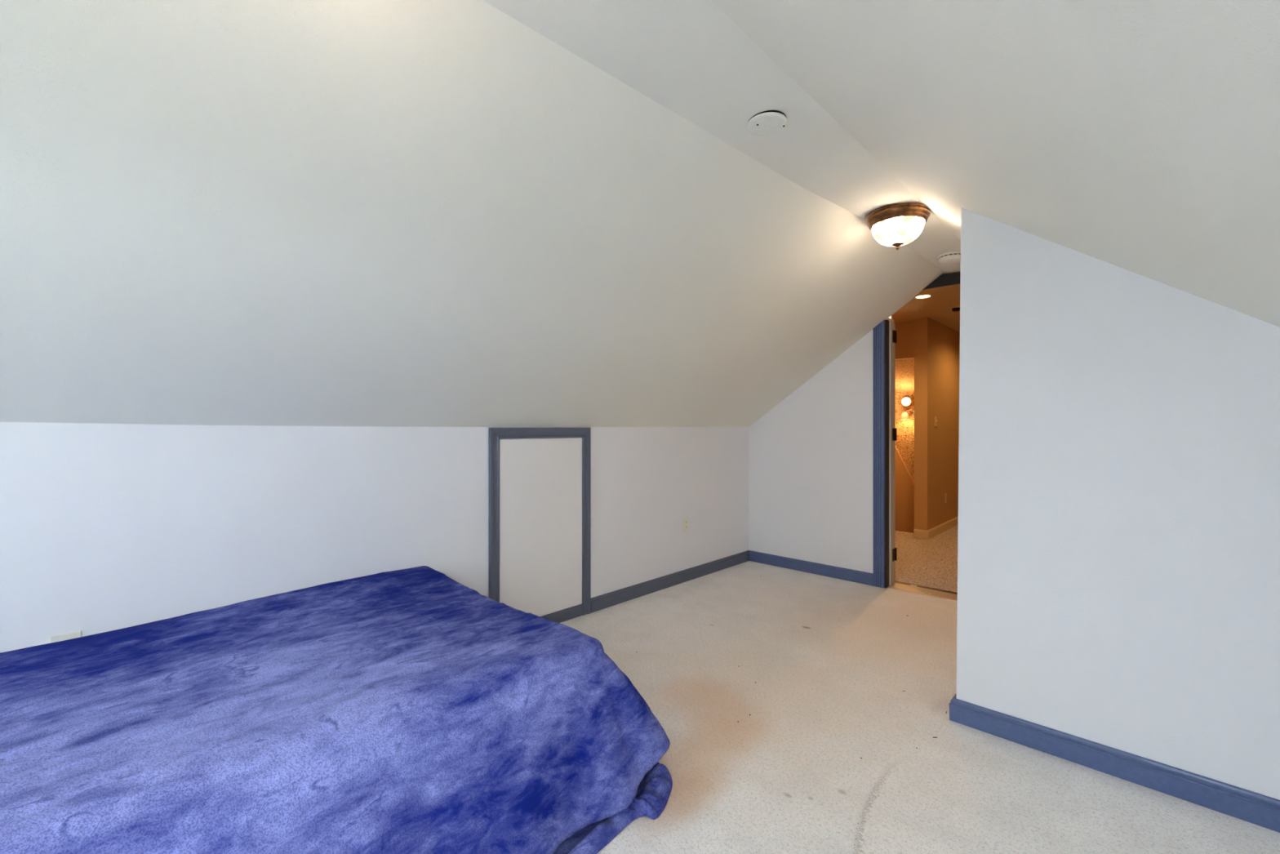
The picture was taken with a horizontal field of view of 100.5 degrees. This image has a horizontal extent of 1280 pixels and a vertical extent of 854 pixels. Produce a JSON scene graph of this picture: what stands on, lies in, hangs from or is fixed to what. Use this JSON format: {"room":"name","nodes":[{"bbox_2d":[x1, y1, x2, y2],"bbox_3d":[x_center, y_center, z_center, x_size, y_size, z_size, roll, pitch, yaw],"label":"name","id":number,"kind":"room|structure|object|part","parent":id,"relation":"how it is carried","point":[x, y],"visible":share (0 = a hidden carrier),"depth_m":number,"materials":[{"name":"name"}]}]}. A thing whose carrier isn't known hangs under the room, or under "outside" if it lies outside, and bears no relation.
{"room":"attic bedroom","nodes":[
{"label":"attic bedroom","id":0,"kind":"room"},
{"bbox_2d":[0,422,748,653],"bbox_3d":[-1.680,0.682,2.132,0.120,1.435,7.526,0,0,44],"label":"wall","id":1,"kind":"structure","parent":0,"point":[104,527],"depth_m":2.21,"materials":[{"name":"white paint"}]},
{"bbox_2d":[50,630,81,643],"bbox_3d":[-1.926,0.751,1.786,0.008,0.116,0.071,0,0,44],"label":"wall outlet","id":2,"kind":"object","parent":1,"relation":"attached to","point":[63,637],"visible":0.19,"depth_m":1.78,"materials":[{"name":"beige plastic"}]},
{"bbox_2d":[488,427,591,622],"bbox_3d":[-0.574,0.602,3.175,0.018,1.196,0.724,0,0,44],"label":"door","id":3,"kind":"structure","parent":1,"relation":"in","point":[540,486],"depth_m":3.16,"materials":[{"name":"white wood"}]},
{"bbox_3d":[-0.804,0.602,2.938,0.018,1.196,0.062,0,0,44],"label":"casing leg","id":4,"kind":"part","parent":3,"relation":"part of","materials":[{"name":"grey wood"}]},
{"bbox_3d":[-0.576,1.164,3.178,0.011,0.072,0.600,0,0,44],"label":"casing sill","id":5,"kind":"part","parent":3,"relation":"part of","materials":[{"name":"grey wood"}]},
{"bbox_3d":[-0.343,0.602,3.413,0.018,1.196,0.062,0,0,44],"label":"casing leg","id":6,"kind":"part","parent":3,"relation":"part of","materials":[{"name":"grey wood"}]},
{"bbox_2d":[591,550,749,613],"bbox_3d":[0.334,1.155,4.113,0.016,0.090,1.878,0,0,44],"label":"baseboard","id":7,"kind":"structure","parent":1,"relation":"attached to","point":[614,597],"depth_m":3.94,"materials":[{"name":"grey wood"}]},
{"bbox_2d":[683,516,688,532],"bbox_3d":[0.359,0.760,4.146,0.008,0.116,0.071,0,0,44],"label":"wall outlet","id":8,"kind":"object","parent":1,"relation":"attached to","point":[686,520],"visible":1,"depth_m":4.14,"materials":[{"name":"beige plastic"}]},
{"bbox_2d":[0,0,944,426],"bbox_3d":[-1.163,-0.570,1.530,1.701,1.303,7.700,0,0,44],"label":"ceiling","id":9,"kind":"structure","parent":0,"point":[375,213],"depth_m":1.66,"materials":[{"name":"white paint"}]},
{"bbox_2d":[482,0,960,272],"bbox_3d":[-0.517,-1.088,0.905,0.438,0.266,7.700,0,0,44],"label":"ceiling","id":10,"kind":"structure","parent":0,"point":[688,57],"depth_m":1.60,"materials":[{"name":"white paint"}]},
{"bbox_2d":[746,110,786,135],"bbox_3d":[0.431,-1.030,1.807,0.134,0.020,0.134,0,0,44],"label":"cover plate","id":11,"kind":"object","parent":10,"relation":"attached to","point":[768,122],"visible":1,"depth_m":1.79,"materials":[{"name":"white plastic"}]},
{"bbox_2d":[865,202,930,249],"bbox_3d":[1.269,-0.962,2.620,0.293,0.180,0.293,0,0,44],"label":"ceiling light","id":12,"kind":"object","parent":10,"relation":"attached to","point":[896,224],"visible":1,"depth_m":2.54,"materials":[{"name":"white glass"}]},
{"bbox_3d":[1.269,-0.948,2.620,0.238,0.100,0.238,0,0,44],"label":"lamp shade","id":13,"kind":"part","parent":12,"relation":"part of","materials":[{"name":"white glass"}]},
{"bbox_2d":[937,251,960,264],"bbox_3d":[1.913,-1.033,3.270,0.154,0.046,0.154,0,0,44],"label":"smoke detector","id":14,"kind":"object","parent":10,"relation":"attached to","point":[948,258],"visible":0.85,"depth_m":3.23,"materials":[{"name":"white plastic"}]},
{"bbox_2d":[748,271,959,573],"bbox_3d":[1.762,0.090,4.155,2.250,2.620,0.179,0,0,44],"label":"wall","id":15,"kind":"structure","parent":0,"point":[811,456],"depth_m":4.33,"materials":[{"name":"white paint"}]},
{"bbox_2d":[749,550,873,586],"bbox_3d":[1.375,1.155,4.401,1.088,0.090,0.016,0,0,44],"label":"baseboard","id":16,"kind":"structure","parent":15,"relation":"attached to","point":[850,575],"depth_m":4.35,"materials":[{"name":"blue wood"}]},
{"bbox_2d":[873,320,884,587],"bbox_3d":[1.793,0.201,3.994,0.081,1.999,0.019,0,0,44],"label":"trim","id":17,"kind":"structure","parent":15,"relation":"attached to","point":[879,330],"depth_m":3.99,"materials":[{"name":"blue wood"}]},
{"bbox_2d":[884,320,888,587],"bbox_3d":[1.851,0.200,3.987,0.012,2.000,0.060,0,0,44],"label":"trim","id":18,"kind":"structure","parent":15,"relation":"attached to","point":[886,322],"depth_m":3.97,"materials":[{"name":"paint"}]},
{"bbox_2d":[888,320,897,585],"bbox_3d":[1.924,0.200,4.050,0.018,2.000,0.132,0,0,44],"label":"door frame","id":19,"kind":"structure","parent":15,"relation":"attached to","point":[892,332],"depth_m":4.05,"materials":[{"name":"white wood"}]},
{"bbox_3d":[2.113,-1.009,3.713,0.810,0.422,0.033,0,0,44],"label":"door","id":20,"kind":"part","parent":15,"relation":"part of","materials":[{"name":"brown paint"}]},
{"bbox_2d":[922,271,959,289],"bbox_3d":[2.200,-1.018,3.602,0.530,0.086,0.016,0,0,44],"label":"trim","id":21,"kind":"structure","parent":15,"relation":"attached to","point":[951,278],"depth_m":3.68,"materials":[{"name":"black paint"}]},
{"bbox_2d":[895,391,914,481],"bbox_3d":[3.456,1.075,6.899,0.866,3.250,0.120,0,0,44],"label":"wall","id":22,"kind":"structure","parent":0,"point":[904,443],"depth_m":6.85,"materials":[{"name":"paint"}]},
{"bbox_2d":[895,445,914,533],"bbox_3d":[3.398,1.090,6.840,0.866,3.020,0.045,0,0,44],"label":"panel","id":23,"kind":"object","parent":22,"relation":"attached to","point":[904,483],"visible":0.25,"depth_m":6.83,"materials":[{"name":"brown paint"}]},
{"bbox_2d":[899,396,914,418],"bbox_3d":[3.409,-0.237,6.750,0.197,0.277,0.160,0,0,44],"label":"wall lamp","id":24,"kind":"object","parent":22,"relation":"attached to","point":[906,401],"visible":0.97,"depth_m":6.73,"materials":[{"name":"beige glass"}]},
{"bbox_3d":[3.367,-0.144,6.762,0.120,0.089,0.119,0,0,44],"label":"lamp shade","id":25,"kind":"part","parent":24,"relation":"part of","materials":[{"name":"glass"}]},
{"bbox_3d":[3.387,-0.320,6.739,0.112,0.111,0.095,0,0,44],"label":"lamp shade","id":26,"kind":"part","parent":24,"relation":"part of","materials":[{"name":"white glass"}]},
{"bbox_3d":[3.371,-0.320,6.722,0.096,0.096,0.052,0,0,44],"label":"bulb","id":27,"kind":"part","parent":24,"relation":"part of","materials":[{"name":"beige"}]},
{"bbox_2d":[895,358,914,392],"bbox_3d":[3.122,-0.663,6.554,0.866,0.424,0.840,0,0,44],"label":"wall","id":28,"kind":"structure","parent":0,"point":[904,368],"depth_m":6.44,"materials":[{"name":"paint"}]},
{"bbox_2d":[895,321,914,359],"bbox_3d":[2.809,-0.978,6.231,0.866,0.405,0.060,0,0,44],"label":"wall","id":29,"kind":"structure","parent":0,"point":[904,346],"depth_m":6.01,"materials":[{"name":"brown paint"}]},
{"bbox_2d":[560,560,1279,853],"bbox_3d":[-0.436,1.300,0.937,3.330,0.200,7.540,0,0,44],"label":"floor","id":30,"kind":"structure","parent":0,"point":[831,661],"depth_m":1.98,"materials":[{"name":"beige carpet"}]},
{"bbox_2d":[887,580,957,601],"bbox_3d":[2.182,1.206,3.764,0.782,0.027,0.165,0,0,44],"label":"threshold","id":31,"kind":"object","parent":30,"relation":"on","point":[911,588],"visible":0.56,"depth_m":3.86,"materials":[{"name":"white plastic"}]},
{"bbox_2d":[892,284,959,332],"bbox_3d":[4.103,-1.255,5.566,3.650,0.150,5.494,0,0,44],"label":"ceiling","id":32,"kind":"structure","parent":0,"point":[935,307],"depth_m":5.32,"materials":[{"name":"beige paint"}]},
{"bbox_2d":[914,293,933,298],"bbox_3d":[2.556,-1.177,4.805,0.160,0.006,0.160,0,0,44],"label":"recessed light","id":33,"kind":"object","parent":32,"relation":"in","point":[925,295],"visible":0.89,"depth_m":4.81,"materials":[{"name":"beige"}]},
{"bbox_2d":[948,305,959,311],"bbox_3d":[3.116,-1.159,5.237,0.142,0.042,0.142,0,0,44],"label":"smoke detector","id":34,"kind":"object","parent":32,"relation":"attached to","point":[954,308],"visible":0.72,"depth_m":5.21,"materials":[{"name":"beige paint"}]},
{"bbox_2d":[895,524,957,592],"bbox_3d":[4.157,1.300,5.622,3.650,0.200,5.138,0,0,44],"label":"floor","id":35,"kind":"structure","parent":0,"point":[932,562],"depth_m":4.78,"materials":[{"name":"carpet"}]},
{"bbox_2d":[895,530,913,533],"bbox_3d":[2.803,1.212,6.225,0.866,0.036,0.044,0,0,44],"label":"baseboard","id":36,"kind":"structure","parent":35,"relation":"attached to","point":[895,531],"depth_m":6.02,"materials":[{"name":"wood"}]},
{"bbox_2d":[914,316,959,530],"bbox_3d":[4.168,0.010,6.919,0.130,2.380,3.260,0,0,44],"label":"wall","id":37,"kind":"structure","parent":0,"point":[936,344],"depth_m":5.92,"materials":[{"name":"brown paint"}]},
{"bbox_2d":[913,516,958,538],"bbox_3d":[4.165,1.154,6.905,0.144,0.092,3.264,0,0,44],"label":"baseboard","id":38,"kind":"structure","parent":37,"relation":"attached to","point":[917,533],"depth_m":5.88,"materials":[{"name":"wood"}]},
{"bbox_2d":[934,416,937,426],"bbox_3d":[3.294,-0.060,5.910,0.017,0.116,0.071,0,0,44],"label":"hall light switch","id":39,"kind":"object","parent":37,"relation":"attached to","point":[935,417],"visible":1,"depth_m":5.91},
{"bbox_2d":[944,493,946,502],"bbox_3d":[3.564,0.828,6.196,0.008,0.116,0.071,0,0,44],"label":"hall outlet","id":40,"kind":"object","parent":37,"relation":"attached to","point":[945,494],"visible":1,"depth_m":6.18,"materials":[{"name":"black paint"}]},
{"bbox_2d":[710,0,1279,327],"bbox_3d":[0.215,-0.548,0.195,1.602,1.292,7.700,0,0,44],"label":"ceiling","id":41,"kind":"structure","parent":0,"point":[1141,137],"depth_m":1.04,"materials":[{"name":"white paint"}]},
{"bbox_2d":[955,208,1279,799],"bbox_3d":[2.404,0.240,2.258,1.488,2.320,1.664,0,0,44],"label":"wall partition","id":42,"kind":"structure","parent":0,"point":[1118,522],"depth_m":1.83,"materials":[{"name":"white paint"}]},
{"bbox_2d":[948,693,1279,832],"bbox_3d":[2.319,1.155,2.328,1.306,0.090,1.680,0,0,44],"label":"baseboard","id":43,"kind":"structure","parent":42,"relation":"attached to","point":[1261,810],"depth_m":1.80,"materials":[{"name":"blue wood"}]},
{"bbox_3d":[-1.392,0.977,1.452,1.180,0.445,2.070,0,0,44],"label":"bed","id":44,"kind":"object","parent":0,"visible":0},
{"bbox_2d":[0,565,672,853],"bbox_3d":[-1.181,0.941,1.453,1.528,0.511,2.345,0,0,44],"label":"blanket","id":45,"kind":"object","parent":44,"relation":"on","point":[413,710],"visible":1,"depth_m":1.42,"materials":[{"name":"blue fabric"}]}
]}

